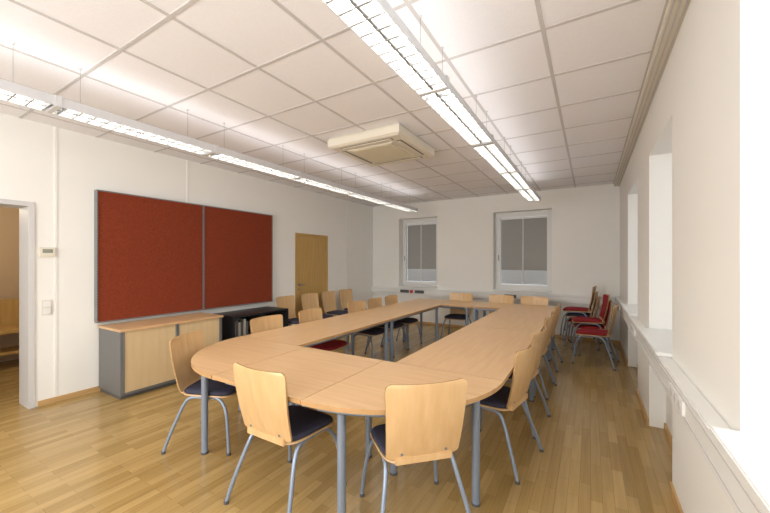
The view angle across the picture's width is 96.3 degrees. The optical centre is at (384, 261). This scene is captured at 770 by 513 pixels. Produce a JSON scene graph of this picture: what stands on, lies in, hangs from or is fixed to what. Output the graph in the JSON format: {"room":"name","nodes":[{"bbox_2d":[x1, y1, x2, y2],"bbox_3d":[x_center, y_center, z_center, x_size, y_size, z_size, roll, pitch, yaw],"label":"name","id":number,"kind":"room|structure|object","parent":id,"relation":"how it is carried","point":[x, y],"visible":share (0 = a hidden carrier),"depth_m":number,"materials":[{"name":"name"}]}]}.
{"room":"conference room","nodes":[
{"label":"conference room","id":0,"kind":"room"},
{"bbox_2d":[0,207,18,361],"bbox_3d":[-5.207,0.200,3.861,2.500,2.600,5.100,0,0,31],"label":"wall","id":1,"kind":"structure","parent":0,"point":[9,217],"depth_m":5.25,"materials":[{"name":"beige paint"}]},
{"bbox_2d":[0,113,372,406],"bbox_3d":[-2.802,0.025,5.192,0.270,2.950,9.850,0,0,31],"label":"wall","id":2,"kind":"structure","parent":0,"point":[86,164],"depth_m":3.98,"materials":[{"name":"paint"}]},
{"bbox_2d":[0,199,34,408],"bbox_3d":[-3.994,0.443,3.190,0.297,2.115,1.020,0,0,31],"label":"trim","id":3,"kind":"structure","parent":2,"relation":"attached to","point":[26,209],"depth_m":3.54,"materials":[{"name":"grey"}]},
{"bbox_2d":[42,300,51,315],"bbox_3d":[-3.561,0.480,3.636,0.018,0.160,0.080,0,0,31],"label":"light switch","id":4,"kind":"object","parent":2,"relation":"attached to","point":[46,304],"visible":1,"depth_m":3.63,"materials":[{"name":"beige plastic"}]},
{"bbox_2d":[39,247,55,256],"bbox_3d":[-3.556,-0.105,3.633,0.031,0.100,0.130,0,0,31],"label":"thermostat","id":5,"kind":"object","parent":2,"relation":"attached to","point":[43,251],"visible":1,"depth_m":3.62,"materials":[{"name":"beige plastic"}]},
{"bbox_2d":[54,126,56,395],"bbox_3d":[-3.531,-0.010,3.700,0.006,2.880,0.024,0,0,31],"label":"trim","id":6,"kind":"structure","parent":2,"relation":"attached to","point":[55,128],"depth_m":3.69,"materials":[{"name":"paint"}]},
{"bbox_2d":[38,386,100,406],"bbox_3d":[-2.705,1.472,5.076,0.015,0.055,9.350,0,0,31],"label":"baseboard","id":7,"kind":"structure","parent":2,"relation":"attached to","point":[93,389],"depth_m":3.78,"materials":[{"name":"brown wood"}]},
{"bbox_2d":[94,189,272,322],"bbox_3d":[-2.674,-0.065,5.051,0.078,1.530,2.538,0,0,31],"label":"pinboard","id":8,"kind":"object","parent":2,"relation":"attached to","point":[153,256],"visible":1,"depth_m":4.66,"materials":[{"name":"red fabric"}]},
{"bbox_2d":[187,160,188,313],"bbox_3d":[-2.809,-0.010,4.911,0.006,2.880,0.024,0,0,31],"label":"trim","id":9,"kind":"structure","parent":2,"relation":"attached to","point":[187,160],"depth_m":4.91,"materials":[{"name":"paint"}]},
{"bbox_2d":[295,233,327,317],"bbox_3d":[-1.582,0.465,7.160,0.210,2.070,0.960,0,0,31],"label":"door frame","id":10,"kind":"structure","parent":2,"relation":"attached to","point":[296,234],"depth_m":6.75,"materials":[{"name":"brown wood"}]},
{"bbox_2d":[297,235,325,317],"bbox_3d":[-1.498,0.482,7.112,0.104,2.025,0.883,0,0,31],"label":"door","id":11,"kind":"structure","parent":2,"relation":"in","point":[311,250],"depth_m":7.08,"materials":[{"name":"brown wood"}]},
{"bbox_2d":[346,200,346,288],"bbox_3d":[-0.904,-0.010,8.106,0.006,2.880,0.024,0,0,31],"label":"trim","id":12,"kind":"structure","parent":2,"relation":"attached to","point":[346,200],"depth_m":8.10,"materials":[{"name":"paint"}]},
{"bbox_2d":[0,0,665,206],"bbox_3d":[-0.319,-1.500,3.712,6.050,0.100,9.850,0,0,31],"label":"ceiling","id":13,"kind":"structure","parent":0,"point":[260,32],"depth_m":2.68,"materials":[{"name":"tile"}]},
{"bbox_2d":[0,42,417,211],"bbox_3d":[-1.448,-1.266,3.977,0.200,0.368,8.090,0,0,31],"label":"lamp","id":14,"kind":"object","parent":13,"relation":"hanging from","point":[12,92],"visible":1,"depth_m":2.98,"materials":[{"name":"white metal"}]},
{"bbox_2d":[0,0,668,205],"bbox_3d":[-0.430,-1.448,3.720,5.312,0.005,9.350,0,0,31],"label":"ceiling grid","id":15,"kind":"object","parent":13,"relation":"attached to","point":[189,3],"depth_m":2.81,"materials":[{"name":"white metal"}]},
{"bbox_2d":[328,123,434,166],"bbox_3d":[-0.021,-1.377,4.203,0.950,0.140,0.950,0,0,31],"label":"air conditioner","id":16,"kind":"object","parent":13,"relation":"attached to","point":[392,143],"depth_m":3.97,"materials":[{"name":"beige plastic"}]},
{"bbox_2d":[321,0,540,201],"bbox_3d":[0.611,-1.266,2.704,0.200,0.368,8.010,0,0,31],"label":"lamp","id":17,"kind":"object","parent":13,"relation":"hanging from","point":[376,23],"visible":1,"depth_m":2.01,"materials":[{"name":"white metal"}]},
{"bbox_2d":[614,0,690,185],"bbox_3d":[1.880,-1.422,2.343,0.090,0.056,9.350,0,0,31],"label":"rail","id":18,"kind":"object","parent":13,"relation":"attached to","point":[675,12],"depth_m":2.51,"materials":[{"name":"white metal"}]},
{"bbox_2d":[0,323,676,512],"bbox_3d":[-1.350,1.550,4.327,8.450,0.100,9.850,0,0,31],"label":"floor","id":19,"kind":"structure","parent":0,"point":[95,452],"depth_m":2.63,"materials":[{"name":"brown wood"}]},
{"bbox_2d":[0,298,18,355],"bbox_3d":[-5.365,1.025,5.061,0.500,0.950,2.000,0,0,31],"label":"wooden bench","id":20,"kind":"object","parent":19,"relation":"on","point":[9,308],"visible":0.15,"depth_m":5.08,"materials":[{"name":"brown wood"}]},
{"bbox_2d":[98,312,223,399],"bbox_3d":[-2.779,1.117,4.381,0.560,0.765,1.220,0,0,31],"label":"sideboard","id":21,"kind":"object","parent":19,"relation":"on","point":[135,357],"visible":0.63,"depth_m":3.96,"materials":[{"name":"brown wood"}]},
{"bbox_2d":[161,330,236,455],"bbox_3d":[-1.461,1.060,2.946,0.551,0.880,0.555,0,0,3],"label":"chair","id":22,"kind":"object","parent":19,"relation":"on","point":[183,347],"visible":0.68,"depth_m":2.82,"materials":[{"name":"brown wood"}]},
{"bbox_2d":[191,336,304,454],"bbox_3d":[-1.330,1.133,2.946,0.897,0.735,0.897,0,0,31],"label":"conference table","id":23,"kind":"object","parent":19,"relation":"on","point":[218,357],"visible":0.73,"depth_m":2.79,"materials":[{"name":"brown wood"}]},
{"bbox_2d":[214,306,287,340],"bbox_3d":[-2.122,1.140,5.503,0.540,0.720,1.040,0,0,31],"label":"base cabinet","id":24,"kind":"object","parent":19,"relation":"on","point":[236,323],"visible":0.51,"depth_m":5.26,"materials":[{"name":"black laminate"}]},
{"bbox_2d":[250,314,282,333],"bbox_3d":[-1.141,1.060,3.800,0.551,0.880,0.555,0,0,31],"label":"chair","id":25,"kind":"object","parent":19,"relation":"on","point":[265,323],"visible":0.14,"depth_m":3.93,"materials":[{"name":"brown wood"}]},
{"bbox_2d":[224,362,346,512],"bbox_3d":[-0.626,1.060,2.230,0.555,0.880,0.551,0,0,31],"label":"chair","id":26,"kind":"object","parent":19,"relation":"on","point":[266,412],"visible":0.94,"depth_m":2.04,"materials":[{"name":"brown wood"}]},
{"bbox_2d":[276,295,298,324],"bbox_3d":[-1.595,1.060,6.142,0.551,0.880,0.555,0,0,27],"label":"chair","id":27,"kind":"object","parent":19,"relation":"on","point":[288,302],"visible":0.37,"depth_m":6.27,"materials":[{"name":"brown wood"}]},
{"bbox_2d":[212,347,383,458],"bbox_3d":[-0.590,1.133,2.506,0.815,0.735,0.895,0,0,31],"label":"conference table","id":28,"kind":"object","parent":19,"relation":"on","point":[307,371],"visible":0.66,"depth_m":2.50,"materials":[{"name":"brown wood"}]},
{"bbox_2d":[243,314,392,405],"bbox_3d":[-0.686,1.133,4.123,0.795,0.735,1.775,0,0,31],"label":"conference table","id":29,"kind":"object","parent":19,"relation":"on","point":[307,334],"visible":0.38,"depth_m":3.97,"materials":[{"name":"brown wood"}]},
{"bbox_2d":[301,293,337,338],"bbox_3d":[-1.287,1.060,6.659,0.551,0.880,0.555,0,0,34],"label":"chair","id":30,"kind":"object","parent":19,"relation":"on","point":[309,300],"visible":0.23,"depth_m":6.78,"materials":[{"name":"brown wood"}]},
{"bbox_2d":[298,307,349,354],"bbox_3d":[-0.772,1.060,4.418,0.551,0.880,0.555,0,0,29],"label":"chair","id":31,"kind":"object","parent":19,"relation":"on","point":[312,314],"visible":0.34,"depth_m":4.42,"materials":[{"name":"brown wood"}]},
{"bbox_2d":[321,291,347,337],"bbox_3d":[-0.991,1.060,7.156,0.551,0.880,0.555,0,0,28],"label":"chair","id":32,"kind":"object","parent":19,"relation":"on","point":[328,297],"visible":0.65,"depth_m":7.22,"materials":[{"name":"brown wood"}]},
{"bbox_2d":[339,289,366,310],"bbox_3d":[-0.693,1.060,7.655,0.551,0.880,0.555,0,0,33],"label":"chair","id":33,"kind":"object","parent":19,"relation":"on","point":[345,295],"visible":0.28,"depth_m":7.76,"materials":[{"name":"brown wood"}]},
{"bbox_2d":[347,300,389,358],"bbox_3d":[-0.249,1.060,5.295,0.551,0.880,0.555,0,0,34],"label":"chair","id":34,"kind":"object","parent":19,"relation":"on","point":[354,306],"visible":0.52,"depth_m":5.28,"materials":[{"name":"brown wood"}]},
{"bbox_2d":[364,297,407,357],"bbox_3d":[0.032,1.060,5.766,0.551,0.880,0.555,0,0,29],"label":"chair","id":35,"kind":"object","parent":19,"relation":"on","point":[374,302],"visible":0.52,"depth_m":5.81,"materials":[{"name":"brown wood"}]},
{"bbox_2d":[348,302,441,361],"bbox_3d":[0.226,1.133,5.652,0.795,0.735,1.775,0,0,31],"label":"conference table","id":36,"kind":"object","parent":19,"relation":"on","point":[397,311],"visible":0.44,"depth_m":5.44,"materials":[{"name":"brown wood"}]},
{"bbox_2d":[382,295,421,349],"bbox_3d":[0.314,1.060,6.239,0.551,0.880,0.555,0,0,31],"label":"chair","id":37,"kind":"object","parent":19,"relation":"on","point":[391,299],"visible":0.57,"depth_m":6.26,"materials":[{"name":"brown wood"}]},
{"bbox_2d":[301,361,503,512],"bbox_3d":[0.149,1.133,2.064,0.897,0.735,0.897,0,0,31],"label":"conference table","id":38,"kind":"object","parent":19,"relation":"on","point":[362,394],"visible":0.83,"depth_m":2.10,"materials":[{"name":"brown wood"}]},
{"bbox_2d":[360,378,470,512],"bbox_3d":[0.163,1.060,2.020,0.555,0.880,0.551,0,0,-14],"label":"chair","id":39,"kind":"object","parent":19,"relation":"on","point":[424,422],"visible":1,"depth_m":1.80,"materials":[{"name":"brown wood"}]},
{"bbox_2d":[404,298,479,339],"bbox_3d":[1.095,1.133,6.612,1.305,0.735,0.755,0,0,31],"label":"conference table","id":40,"kind":"object","parent":19,"relation":"on","point":[455,304],"visible":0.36,"depth_m":6.52,"materials":[{"name":"brown wood"}]},
{"bbox_2d":[440,293,472,338],"bbox_3d":[1.410,1.060,6.663,0.555,0.880,0.551,0,0,28],"label":"chair","id":41,"kind":"object","parent":19,"relation":"on","point":[455,314],"visible":0.65,"depth_m":6.81,"materials":[{"name":"brown wood"}]},
{"bbox_2d":[396,326,536,401],"bbox_3d":[0.877,1.133,3.191,0.795,0.735,1.775,0,0,31],"label":"conference table","id":42,"kind":"object","parent":19,"relation":"on","point":[485,352],"visible":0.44,"depth_m":2.92,"materials":[{"name":"brown wood"}]},
{"bbox_2d":[489,294,513,313],"bbox_3d":[2.055,1.060,6.279,0.555,0.880,0.551,0,0,33],"label":"chair","id":43,"kind":"object","parent":19,"relation":"on","point":[509,299],"visible":0.12,"depth_m":6.50,"materials":[{"name":"brown wood"}]},
{"bbox_2d":[465,341,543,484],"bbox_3d":[0.872,1.060,2.702,0.551,0.880,0.555,0,0,41],"label":"chair","id":44,"kind":"object","parent":19,"relation":"on","point":[506,398],"visible":0.63,"depth_m":2.50,"materials":[{"name":"brown wood"}]},
{"bbox_2d":[467,308,550,397],"bbox_3d":[1.789,1.133,4.720,0.795,0.735,1.775,0,0,31],"label":"conference table","id":45,"kind":"object","parent":19,"relation":"on","point":[511,319],"visible":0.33,"depth_m":4.51,"materials":[{"name":"brown wood"}]},
{"bbox_2d":[470,302,555,358],"bbox_3d":[2.220,1.133,5.941,1.305,0.735,0.755,0,0,31],"label":"conference table","id":46,"kind":"object","parent":19,"relation":"on","point":[483,306],"visible":0.44,"depth_m":5.93,"materials":[{"name":"brown wood"}]},
{"bbox_2d":[506,327,550,439],"bbox_3d":[1.226,1.060,3.295,0.551,0.880,0.555,0,0,38],"label":"chair","id":47,"kind":"object","parent":19,"relation":"on","point":[539,337],"visible":0.34,"depth_m":3.12,"materials":[{"name":"brown wood"}]},
{"bbox_2d":[521,296,547,305],"bbox_3d":[2.561,1.060,5.977,0.555,0.880,0.551,0,0,29],"label":"chair","id":48,"kind":"object","parent":19,"relation":"on","point":[526,300],"visible":0.1,"depth_m":6.20,"materials":[{"name":"brown wood"}]},
{"bbox_2d":[538,314,556,399],"bbox_3d":[1.709,1.060,4.126,0.551,0.880,0.555,0,0,36],"label":"chair","id":49,"kind":"object","parent":19,"relation":"on","point":[548,322],"visible":0.47,"depth_m":3.91,"materials":[{"name":"brown wood"}]},
{"bbox_2d":[544,308,558,383],"bbox_3d":[1.992,1.060,4.610,0.551,0.880,0.555,0,0,31],"label":"chair","id":50,"kind":"object","parent":19,"relation":"on","point":[554,312],"visible":0.35,"depth_m":4.45,"materials":[{"name":"brown wood"}]},
{"bbox_2d":[542,304,562,371],"bbox_3d":[2.277,1.060,5.080,0.551,0.880,0.555,0,0,34],"label":"chair","id":51,"kind":"object","parent":19,"relation":"on","point":[559,306],"visible":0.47,"depth_m":4.91,"materials":[{"name":"brown wood"}]},
{"bbox_2d":[564,296,600,350],"bbox_3d":[3.564,1.060,6.222,0.551,0.880,0.555,0,0,35],"label":"chair","id":52,"kind":"object","parent":19,"relation":"on","point":[599,297],"visible":0.4,"depth_m":6.15,"materials":[{"name":"brown wood"}]},
{"bbox_2d":[562,291,598,344],"bbox_3d":[3.538,0.965,6.237,0.551,0.880,0.555,0,0,35],"label":"chair","id":53,"kind":"object","parent":52,"relation":"on","point":[570,315],"visible":0.58,"depth_m":6.10,"materials":[{"name":"brown wood"}]},
{"bbox_2d":[560,286,596,338],"bbox_3d":[3.512,0.870,6.252,0.551,0.880,0.555,0,0,35],"label":"chair","id":54,"kind":"object","parent":53,"relation":"on","point":[582,310],"visible":0.78,"depth_m":6.11,"materials":[{"name":"red fabric"}]},
{"bbox_2d":[572,304,619,370],"bbox_3d":[3.137,1.060,5.136,0.551,0.880,0.555,0,0,39],"label":"chair","id":55,"kind":"object","parent":19,"relation":"on","point":[584,332],"visible":1,"depth_m":5.01,"materials":[{"name":"red fabric"}]},
{"bbox_2d":[572,300,614,359],"bbox_3d":[3.383,1.060,5.646,0.552,0.880,0.555,0,0,25],"label":"chair","id":56,"kind":"object","parent":55,"relation":"on","point":[603,326],"visible":0.57,"depth_m":5.48,"materials":[{"name":"brown wood"}]},
{"bbox_2d":[570,294,611,352],"bbox_3d":[3.357,0.965,5.661,0.552,0.880,0.555,0,0,25],"label":"chair","id":57,"kind":"object","parent":56,"relation":"on","point":[582,320],"visible":0.93,"depth_m":5.54,"materials":[{"name":"red fabric"}]},
{"bbox_2d":[373,184,619,340],"bbox_3d":[2.203,0.025,7.768,5.690,2.950,0.300,0,0,31],"label":"wall","id":58,"kind":"structure","parent":0,"point":[586,219],"depth_m":7.50,"materials":[{"name":"paint"}]},
{"bbox_2d":[398,285,436,287],"bbox_3d":[0.831,0.608,8.492,1.024,0.025,0.260,0,0,31],"label":"trim","id":59,"kind":"structure","parent":58,"relation":"attached to","point":[400,285],"depth_m":8.38,"materials":[{"name":"white plastic"}]},
{"bbox_2d":[403,218,436,285],"bbox_3d":[0.898,-0.242,8.605,1.030,1.675,0.138,0,0,31],"label":"window","id":60,"kind":"structure","parent":58,"relation":"in","point":[425,220],"depth_m":8.70,"materials":[{"name":"white"}]},
{"bbox_2d":[407,222,435,280],"bbox_3d":[0.932,-0.247,8.663,0.830,1.446,0.033,0,0,31],"label":"blind","id":61,"kind":"object","parent":60,"relation":"attached to","point":[428,229],"visible":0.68,"depth_m":8.65,"materials":[{"name":"white fabric"}]},
{"bbox_2d":[372,286,614,305],"bbox_3d":[1.940,0.720,7.694,5.314,0.160,0.095,0,0,31],"label":"cable trunking","id":62,"kind":"object","parent":58,"relation":"attached to","point":[558,298],"visible":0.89,"depth_m":7.53,"materials":[{"name":"white plastic"}]},
{"bbox_2d":[417,321,618,343],"bbox_3d":[2.000,1.472,7.705,5.375,0.055,0.015,0,0,31],"label":"baseboard","id":63,"kind":"structure","parent":58,"relation":"attached to","point":[418,322],"depth_m":6.84,"materials":[{"name":"brown wood"}]},
{"bbox_2d":[493,289,551,292],"bbox_3d":[2.884,0.608,7.269,1.144,0.025,0.260,0,0,31],"label":"trim","id":64,"kind":"structure","parent":58,"relation":"attached to","point":[512,290],"depth_m":7.20,"materials":[{"name":"white plastic"}]},
{"bbox_2d":[495,210,551,290],"bbox_3d":[2.951,-0.242,7.381,1.150,1.675,0.138,0,0,31],"label":"window","id":65,"kind":"structure","parent":58,"relation":"in","point":[498,216],"depth_m":7.40,"materials":[{"name":"white"}]},
{"bbox_2d":[501,215,546,284],"bbox_3d":[2.985,-0.247,7.439,0.950,1.446,0.033,0,0,31],"label":"blind","id":66,"kind":"object","parent":65,"relation":"attached to","point":[535,227],"visible":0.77,"depth_m":7.42,"materials":[{"name":"white fabric"}]},
{"bbox_2d":[620,0,769,512],"bbox_3d":[2.073,0.025,2.228,0.360,2.950,9.350,0,0,31],"label":"wall","id":67,"kind":"structure","parent":0,"point":[695,184],"depth_m":1.62,"materials":[{"name":"paint"}]},
{"bbox_2d":[621,304,637,316],"bbox_3d":[3.252,0.616,4.406,0.325,0.025,1.194,0,0,31],"label":"trim","id":68,"kind":"structure","parent":67,"relation":"attached to","point":[631,310],"depth_m":4.38,"materials":[{"name":"white paint"}]},
{"bbox_2d":[619,341,682,512],"bbox_3d":[1.960,1.472,2.287,0.135,0.055,9.335,0,0,31],"label":"baseboard","id":69,"kind":"structure","parent":67,"relation":"attached to","point":[677,504],"depth_m":2.95,"materials":[{"name":"brown wood"}]},
{"bbox_2d":[638,327,671,356],"bbox_3d":[2.218,0.616,2.671,0.325,0.025,1.034,0,0,31],"label":"window sill","id":70,"kind":"structure","parent":67,"relation":"attached to","point":[659,340],"depth_m":2.69,"materials":[{"name":"white paint"}]},
{"bbox_2d":[615,296,765,512],"bbox_3d":[1.881,0.705,2.342,0.088,0.150,9.350,0,0,31],"label":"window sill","id":71,"kind":"structure","parent":67,"relation":"attached to","point":[697,414],"depth_m":1.48,"materials":[{"name":"white plastic"}]},
{"bbox_2d":[709,426,769,512],"bbox_3d":[1.040,0.616,0.695,0.325,0.025,1.154,0,0,31],"label":"window sill","id":72,"kind":"structure","parent":67,"relation":"attached to","point":[749,453],"depth_m":1.07,"materials":[{"name":"white plastic"}]}
]}

